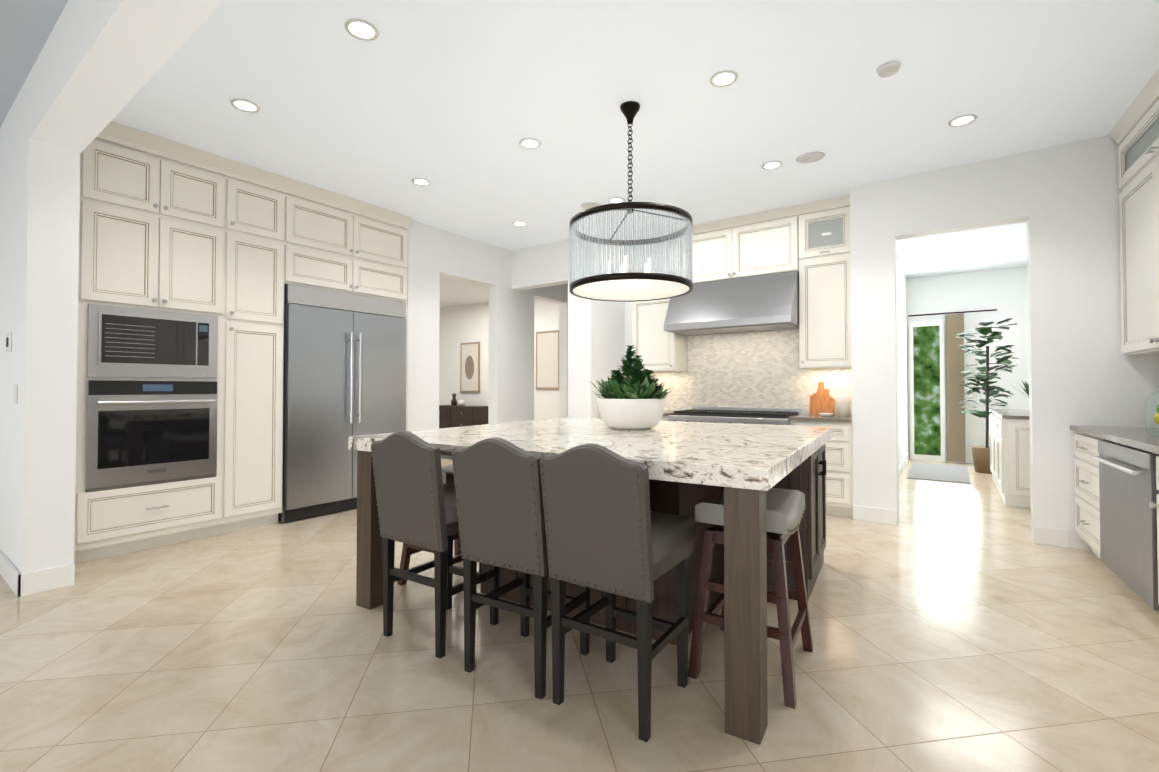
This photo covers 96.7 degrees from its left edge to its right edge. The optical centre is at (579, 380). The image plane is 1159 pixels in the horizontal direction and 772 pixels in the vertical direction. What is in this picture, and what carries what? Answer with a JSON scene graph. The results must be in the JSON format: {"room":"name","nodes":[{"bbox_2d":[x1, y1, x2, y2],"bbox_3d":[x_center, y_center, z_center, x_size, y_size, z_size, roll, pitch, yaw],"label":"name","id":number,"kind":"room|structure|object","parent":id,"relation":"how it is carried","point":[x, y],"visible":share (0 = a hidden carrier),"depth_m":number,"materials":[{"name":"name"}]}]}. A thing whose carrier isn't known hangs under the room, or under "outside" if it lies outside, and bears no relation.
{"room":"kitchen","nodes":[
{"label":"kitchen","id":0,"kind":"room"},
{"bbox_2d":[0,73,79,572],"bbox_3d":[-5.361,-0.255,4.665,5.430,3.050,0.220,-1,-1,36],"label":"wall pier","id":1,"kind":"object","parent":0,"point":[39,223],"visible":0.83,"depth_m":3.10,"materials":[{"name":"white paint"}]},
{"bbox_2d":[6,332,11,351],"bbox_3d":[-3.646,-0.242,3.289,0.120,0.120,0.014,-1,-1,36],"label":"switch plate","id":2,"kind":"object","parent":1,"relation":"attached to","point":[8,341],"depth_m":3.27,"materials":[{"name":"white plastic"}]},
{"bbox_2d":[0,550,20,596],"bbox_3d":[-5.423,1.203,4.539,5.448,0.130,0.016,-1,-1,36],"label":"baseboard","id":3,"kind":"structure","parent":1,"relation":"attached to","point":[9,571],"depth_m":3.10,"materials":[{"name":"white wood"}]},
{"bbox_2d":[14,384,17,403],"bbox_3d":[-3.432,0.086,3.135,0.080,0.120,0.006,-1,-1,36],"label":"switch plate","id":4,"kind":"object","parent":1,"relation":"attached to","point":[15,385],"depth_m":3.12,"materials":[{"name":"white plastic"}]},
{"bbox_2d":[17,563,74,596],"bbox_3d":[-3.151,1.180,3.047,0.016,0.130,0.238,-1,-1,36],"label":"baseboard","id":5,"kind":"structure","parent":1,"relation":"attached to","point":[42,580],"depth_m":3.04,"materials":[{"name":"white wood"}]},
{"bbox_2d":[29,0,223,153],"bbox_3d":[-0.822,-1.631,1.431,5.740,0.400,0.220,-1,-1,36],"label":"header beam","id":6,"kind":"structure","parent":0,"point":[97,65],"depth_m":2.38,"materials":[{"name":"white paint"}]},
{"bbox_2d":[407,220,439,430],"bbox_3d":[-2.007,-0.235,5.970,0.640,3.050,0.430,-1,-1,36],"label":"wall","id":7,"kind":"structure","parent":0,"point":[423,303],"depth_m":5.78,"materials":[{"name":"white paint"}]},
{"bbox_2d":[440,229,497,286],"bbox_3d":[-1.413,-1.498,6.406,0.160,0.510,0.940,-1,-1,36],"label":"lintel","id":8,"kind":"object","parent":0,"point":[466,259],"visible":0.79,"depth_m":6.33,"materials":[{"name":"white paint"}]},
{"bbox_2d":[439,298,558,419],"bbox_3d":[-1.289,-0.163,10.592,7.140,3.050,0.100,-1,-1,36],"label":"wall","id":9,"kind":"structure","parent":0,"point":[459,325],"depth_m":11.25,"materials":[{"name":"white paint"}]},
{"bbox_2d":[460,342,479,392],"bbox_3d":[-2.402,-0.277,11.306,0.600,1.100,0.035,-1,-1,36],"label":"framed picture","id":10,"kind":"object","parent":9,"relation":"attached to","point":[470,367],"visible":0.98,"depth_m":11.28,"materials":[{"name":"beige paper"}]},
{"bbox_2d":[536,330,558,389],"bbox_3d":[-0.613,-0.387,10.027,0.600,1.140,0.032,-1,-1,36],"label":"framed picture","id":11,"kind":"object","parent":9,"relation":"attached to","point":[547,360],"visible":0.79,"depth_m":10.01,"materials":[{"name":"beige paper"}]},
{"bbox_2d":[488,247,567,423],"bbox_3d":[-0.273,-0.204,7.975,0.160,3.050,2.970,-1,-1,36],"label":"wall","id":12,"kind":"structure","parent":0,"point":[511,362],"depth_m":6.96,"materials":[{"name":"white paint"}]},
{"bbox_2d":[512,239,567,290],"bbox_3d":[-0.484,-1.493,6.749,0.950,0.510,0.160,-1,-1,36],"label":"lintel","id":13,"kind":"object","parent":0,"point":[543,265],"visible":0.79,"depth_m":6.67,"materials":[{"name":"white paint"}]},
{"bbox_2d":[534,284,566,303],"bbox_3d":[-0.480,-1.468,7.706,0.160,0.530,0.780,-1,-1,36],"label":"lintel","id":14,"kind":"object","parent":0,"point":[556,294],"visible":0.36,"depth_m":7.71,"materials":[{"name":"white paint"}]},
{"bbox_2d":[0,459,1158,771],"bbox_3d":[-1.705,1.325,4.960,15.000,0.100,16.500,-1,-1,36],"label":"floor","id":15,"kind":"structure","parent":0,"point":[964,627],"depth_m":2.18,"materials":[{"name":"tile"}]},
{"bbox_2d":[74,121,411,562],"bbox_3d":[-2.857,-0.254,4.658,0.746,3.048,2.683,-1,-1,36],"label":"tall cabinet","id":16,"kind":"object","parent":15,"relation":"on","point":[242,349],"visible":0.92,"depth_m":4.16,"materials":[{"name":"white paint"}]},
{"bbox_2d":[397,463,462,585],"bbox_3d":[-0.799,0.886,3.262,0.418,0.724,0.518,-1,-1,31],"label":"stool","id":17,"kind":"object","parent":15,"relation":"on","point":[408,550],"visible":0.15,"depth_m":3.14,"materials":[{"name":"brown wood"}]},
{"bbox_2d":[371,431,498,658],"bbox_3d":[-0.689,0.736,2.540,0.438,1.001,0.503,-1,-1,33],"label":"bar chair","id":18,"kind":"object","parent":15,"relation":"on","point":[416,504],"visible":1,"depth_m":2.35,"materials":[{"name":"grey fabric"}]},
{"bbox_2d":[439,405,487,427],"bbox_3d":[-2.567,0.959,11.057,1.400,0.820,0.565,-1,-1,36],"label":"dresser","id":19,"kind":"object","parent":15,"relation":"on","point":[450,416],"visible":0.29,"depth_m":10.70,"materials":[{"name":"brown wood"}]},
{"bbox_2d":[451,393,464,405],"bbox_3d":[-2.634,0.415,11.178,0.400,0.270,0.160,-1,-1,36],"label":"figurine","id":20,"kind":"object","parent":19,"relation":"on","point":[454,402],"visible":0.92,"depth_m":11.20,"materials":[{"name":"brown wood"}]},
{"bbox_2d":[452,437,589,698],"bbox_3d":[-0.228,0.732,2.237,0.438,1.001,0.503,-1,-1,31],"label":"bar chair","id":21,"kind":"object","parent":15,"relation":"on","point":[499,501],"visible":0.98,"depth_m":2.05,"materials":[{"name":"grey fabric"}]},
{"bbox_2d":[349,437,831,744],"bbox_3d":[0.241,0.819,3.204,2.212,0.857,2.139,-1,-1,31],"label":"kitchen island","id":22,"kind":"object","parent":15,"relation":"on","point":[741,561],"depth_m":2.44,"materials":[{"name":"wood"}]},
{"bbox_2d":[348,417,831,492],"bbox_3d":[0.242,0.353,3.212,2.220,0.072,2.200,-1,-1,31],"label":"island countertop","id":23,"kind":"structure","parent":22,"relation":"on","point":[722,455],"depth_m":2.54,"materials":[{"name":"white stone"}]},
{"bbox_2d":[591,345,673,429],"bbox_3d":[0.369,0.041,3.426,0.564,0.558,0.530,-1,-1,36],"label":"potted plant","id":24,"kind":"object","parent":23,"relation":"on","point":[635,399],"visible":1,"depth_m":3.28,"materials":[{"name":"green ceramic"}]},
{"bbox_2d":[539,443,695,741],"bbox_3d":[0.159,0.728,2.002,0.438,1.001,0.503,-1,-1,34],"label":"bar chair","id":25,"kind":"object","parent":15,"relation":"on","point":[610,534],"visible":1,"depth_m":1.84,"materials":[{"name":"grey fabric"}]},
{"bbox_2d":[626,195,852,517],"bbox_3d":[1.513,-0.238,5.706,2.728,3.048,0.752,-1,-1,36],"label":"kitchen cabinets","id":26,"kind":"object","parent":15,"relation":"on","point":[753,326],"visible":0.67,"depth_m":5.49,"materials":[{"name":"white paint"}]},
{"bbox_2d":[809,382,848,415],"bbox_3d":[2.500,0.187,5.193,0.382,0.340,0.375,-1,-1,36],"label":"cutting board","id":27,"kind":"object","parent":26,"relation":"on","point":[822,401],"visible":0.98,"depth_m":5.28,"materials":[{"name":"brown wood"}]},
{"bbox_2d":[688,488,812,708],"bbox_3d":[0.761,0.870,2.257,0.418,0.724,0.518,-1,-1,31],"label":"stool","id":28,"kind":"object","parent":15,"relation":"on","point":[785,509],"visible":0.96,"depth_m":2.14,"materials":[{"name":"brown wood"}]},
{"bbox_2d":[907,463,970,483],"bbox_3d":[5.114,1.305,7.331,0.680,0.011,1.700,-1,-1,36],"label":"rug","id":29,"kind":"object","parent":15,"relation":"on","point":[941,472],"visible":1,"depth_m":7.16,"materials":[{"name":"white fabric"}]},
{"bbox_2d":[956,318,1017,473],"bbox_3d":[5.814,0.232,7.344,0.736,2.160,0.698,-1,-1,36],"label":"fiddle-leaf fig plant","id":30,"kind":"object","parent":15,"relation":"on","point":[981,457],"visible":0.94,"depth_m":7.32,"materials":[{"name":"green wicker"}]},
{"bbox_2d":[990,413,992,479],"bbox_3d":[5.622,0.852,6.272,0.948,0.885,0.640,-1,-1,36],"label":"base cabinet","id":31,"kind":"object","parent":15,"relation":"on","point":[991,414],"depth_m":6.65,"materials":[{"name":"white paint"}]},
{"bbox_2d":[993,437,996,487],"bbox_3d":[5.255,0.844,5.760,0.948,0.885,0.620,-1,-1,36],"label":"base cabinet","id":32,"kind":"object","parent":15,"relation":"on","point":[994,438],"depth_m":6.17,"materials":[{"name":"white paint"}]},
{"bbox_2d":[993,413,1030,507],"bbox_3d":[4.881,0.836,5.239,0.948,0.885,0.661,-1,-1,36],"label":"base cabinet","id":33,"kind":"object","parent":15,"relation":"on","point":[1010,450],"depth_m":5.20,"materials":[{"name":"white paint"}]},
{"bbox_2d":[989,409,1028,416],"bbox_3d":[5.255,0.384,5.767,0.948,0.035,1.940,-1,-1,36],"label":"countertop","id":34,"kind":"structure","parent":33,"relation":"on","point":[1000,412],"depth_m":5.88,"materials":[{"name":"white stone"}]},
{"bbox_2d":[1014,381,1028,396],"bbox_3d":[4.811,0.164,5.414,0.457,0.392,0.368,-1,-1,36],"label":"potted plant","id":35,"kind":"object","parent":34,"relation":"on","point":[1026,385],"visible":0.02,"depth_m":5.46,"materials":[{"name":"green plant"}]},
{"bbox_2d":[1074,433,1089,545],"bbox_3d":[3.829,0.807,3.341,0.810,0.885,0.691,-1,-1,36],"label":"base cabinet","id":36,"kind":"object","parent":15,"relation":"on","point":[1081,444],"depth_m":3.65,"materials":[{"name":"white paint"}]},
{"bbox_2d":[1090,437,1158,612],"bbox_3d":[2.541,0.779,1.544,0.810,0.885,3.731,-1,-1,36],"label":"dishwasher","id":37,"kind":"object","parent":15,"relation":"on","point":[1117,499],"depth_m":2.84,"materials":[{"name":"silver metal"}]},
{"bbox_2d":[1070,425,1158,460],"bbox_3d":[2.733,0.323,1.837,0.831,0.035,4.424,-1,-1,36],"label":"countertop","id":38,"kind":"structure","parent":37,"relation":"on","point":[1139,440],"depth_m":3.02,"materials":[{"name":"beige stone"}]},
{"bbox_2d":[1145,387,1158,436],"bbox_3d":[3.424,0.149,2.917,0.300,0.345,0.300,-1,-1,36],"label":"jar","id":39,"kind":"object","parent":38,"relation":"on","point":[1156,417],"visible":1,"depth_m":2.99,"materials":[{"name":"clear glass"}]},
{"bbox_2d":[0,0,1158,307],"bbox_3d":[-1.705,-1.835,5.009,15.000,0.120,16.500,-1,-1,36],"label":"ceiling","id":40,"kind":"structure","parent":0,"point":[453,102],"depth_m":3.28,"materials":[{"name":"white paint"}]},
{"bbox_2d":[230,99,259,112],"bbox_3d":[-2.188,-1.796,3.373,0.163,0.006,0.163,0,-1,12],"label":"recessed light","id":41,"kind":"object","parent":40,"relation":"in","point":[244,105],"depth_m":3.37,"materials":[{"name":"white plastic"}]},
{"bbox_2d":[344,18,378,40],"bbox_3d":[-1.124,-1.807,2.660,0.163,0.006,0.163,0,-1,27],"label":"recessed light","id":42,"kind":"object","parent":40,"relation":"in","point":[361,29],"depth_m":2.66,"materials":[{"name":"white plastic"}]},
{"bbox_2d":[412,178,430,185],"bbox_3d":[-1.418,-1.776,4.618,0.163,0.006,0.163,0,-1,12],"label":"recessed light","id":43,"kind":"object","parent":40,"relation":"in","point":[418,181],"depth_m":4.61,"materials":[{"name":"white plastic"}]},
{"bbox_2d":[512,221,526,225],"bbox_3d":[-0.673,-1.758,5.794,0.163,0.006,0.163,0,-1,27],"label":"recessed light","id":44,"kind":"object","parent":40,"relation":"in","point":[518,223],"depth_m":5.78,"materials":[{"name":"white"}]},
{"bbox_2d":[519,138,540,148],"bbox_3d":[-0.374,-1.787,3.894,0.163,0.006,0.163,0,-1,27],"label":"recessed light","id":45,"kind":"object","parent":40,"relation":"in","point":[528,143],"depth_m":3.89,"materials":[{"name":"white plastic"}]},
{"bbox_2d":[581,202,600,208],"bbox_3d":[0.115,-1.768,5.229,0.209,0.004,0.209,-1,-1,30],"label":"detector","id":46,"kind":"object","parent":40,"relation":"attached to","point":[587,205],"depth_m":5.21,"materials":[{"name":"white paint"}]},
{"bbox_2d":[608,197,623,202],"bbox_3d":[0.362,-1.769,5.076,0.163,0.006,0.163,0,-1,27],"label":"recessed light","id":47,"kind":"object","parent":40,"relation":"in","point":[616,199],"depth_m":5.07,"materials":[{"name":"white plastic"}]},
{"bbox_2d":[569,101,692,301],"bbox_3d":[0.333,-1.189,3.378,0.798,1.218,0.798,-1,-1,36],"label":"pendant chandelier","id":48,"kind":"object","parent":40,"relation":"hanging from","point":[626,286],"visible":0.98,"depth_m":3.16,"materials":[{"name":"brown metal"}]},
{"bbox_2d":[710,70,737,86],"bbox_3d":[0.863,-1.800,3.081,0.163,0.006,0.163,0,-1,27],"label":"recessed light","id":49,"kind":"object","parent":40,"relation":"in","point":[725,78],"depth_m":3.08,"materials":[{"name":"white plastic"}]},
{"bbox_2d":[762,161,781,169],"bbox_3d":[1.598,-1.781,4.276,0.163,0.006,0.163,0,-1,12],"label":"recessed light","id":50,"kind":"object","parent":40,"relation":"in","point":[771,165],"depth_m":4.28,"materials":[{"name":"white plastic"}]},
{"bbox_2d":[796,151,824,162],"bbox_3d":[1.852,-1.785,4.132,0.209,0.004,0.209,0,-1,-3],"label":"detector","id":51,"kind":"object","parent":40,"relation":"attached to","point":[809,157],"depth_m":4.12,"materials":[{"name":"white paint"}]},
{"bbox_2d":[877,61,900,77],"bbox_3d":[1.783,-1.791,2.974,0.119,0.028,0.119,0,-1,27],"label":"detector","id":52,"kind":"object","parent":40,"relation":"attached to","point":[888,69],"depth_m":2.95,"materials":[{"name":"white paint"}]},
{"bbox_2d":[948,114,976,126],"bbox_3d":[2.647,-1.793,3.561,0.163,0.006,0.163,0,-1,12],"label":"recessed light","id":53,"kind":"object","parent":40,"relation":"in","point":[962,120],"depth_m":3.56,"materials":[{"name":"white plastic"}]},
{"bbox_2d":[568,235,598,418],"bbox_3d":[0.044,-0.229,6.351,0.350,3.050,0.160,-1,-1,36],"label":"wall post","id":54,"kind":"object","parent":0,"point":[583,343],"visible":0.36,"depth_m":6.28,"materials":[{"name":"white paint"}]},
{"bbox_2d":[598,244,624,418],"bbox_3d":[0.908,-0.213,7.392,0.160,3.050,2.540,-1,-1,36],"label":"wall","id":55,"kind":"structure","parent":0,"point":[611,334],"depth_m":6.55,"materials":[{"name":"white paint"}]},
{"bbox_2d":[625,240,674,377],"bbox_3d":[1.751,-0.234,6.062,2.760,3.050,0.100,-1,-1,36],"label":"wall","id":56,"kind":"structure","parent":0,"point":[628,323],"depth_m":6.76,"materials":[{"name":"white paint"}]},
{"bbox_2d":[896,253,907,466],"bbox_3d":[4.068,-0.222,6.788,0.160,3.050,4.840,-1,-1,36],"label":"wall","id":57,"kind":"structure","parent":0,"point":[902,365],"depth_m":7.73,"materials":[{"name":"white paint"}]},
{"bbox_2d":[898,452,909,478],"bbox_3d":[4.141,1.237,6.713,0.016,0.130,4.840,-1,-1,36],"label":"baseboard","id":58,"kind":"structure","parent":57,"relation":"attached to","point":[903,464],"depth_m":7.52,"materials":[{"name":"white wood"}]},
{"bbox_2d":[907,266,1028,463],"bbox_3d":[6.405,-0.201,8.151,2.050,3.050,0.100,-1,-1,36],"label":"wall","id":59,"kind":"structure","parent":0,"point":[1004,292],"depth_m":8.13,"materials":[{"name":"white paint"}]},
{"bbox_2d":[909,320,944,461],"bbox_3d":[5.743,0.180,8.518,0.480,2.300,0.062,-1,-1,36],"label":"door","id":60,"kind":"structure","parent":59,"relation":"in","point":[927,390],"depth_m":8.49,"materials":[{"name":"white"}]},
{"bbox_2d":[908,309,996,462],"bbox_3d":[5.942,0.104,8.220,1.150,2.382,0.060,-1,-1,36],"label":"curtain","id":61,"kind":"object","parent":59,"relation":"hanging from","point":[955,416],"visible":1,"depth_m":8.20,"materials":[{"name":"beige fabric"}]},
{"bbox_2d":[850,135,1158,550],"bbox_3d":[3.444,-0.263,4.159,2.210,3.050,0.160,-1,-1,36],"label":"wall","id":62,"kind":"structure","parent":0,"point":[1084,370],"depth_m":3.97,"materials":[{"name":"white paint"}]},
{"bbox_2d":[852,505,896,524],"bbox_3d":[2.637,1.204,4.605,0.348,0.130,0.016,-1,-1,36],"label":"baseboard","id":63,"kind":"structure","parent":62,"relation":"attached to","point":[876,515],"depth_m":4.59,"materials":[{"name":"white wood"}]},
{"bbox_2d":[1034,526,1068,547],"bbox_3d":[3.591,1.193,3.921,0.200,0.130,0.016,-1,-1,36],"label":"baseboard","id":64,"kind":"structure","parent":62,"relation":"attached to","point":[1051,537],"depth_m":3.91,"materials":[{"name":"white wood"}]},
{"bbox_2d":[1114,86,1158,355],"bbox_3d":[3.927,-0.991,3.284,0.552,1.618,0.714,-1,-1,36],"label":"upper cabinet","id":65,"kind":"object","parent":62,"relation":"attached to","point":[1131,135],"depth_m":3.49,"materials":[{"name":"white paint"}]},
{"bbox_2d":[1146,69,1158,352],"bbox_3d":[3.516,-1.000,2.709,0.550,1.618,0.700,-1,-1,36],"label":"upper cabinet","id":66,"kind":"object","parent":0,"relation":"attached to","point":[1152,87],"depth_m":3.19,"materials":[{"name":"white paint"}]}
]}

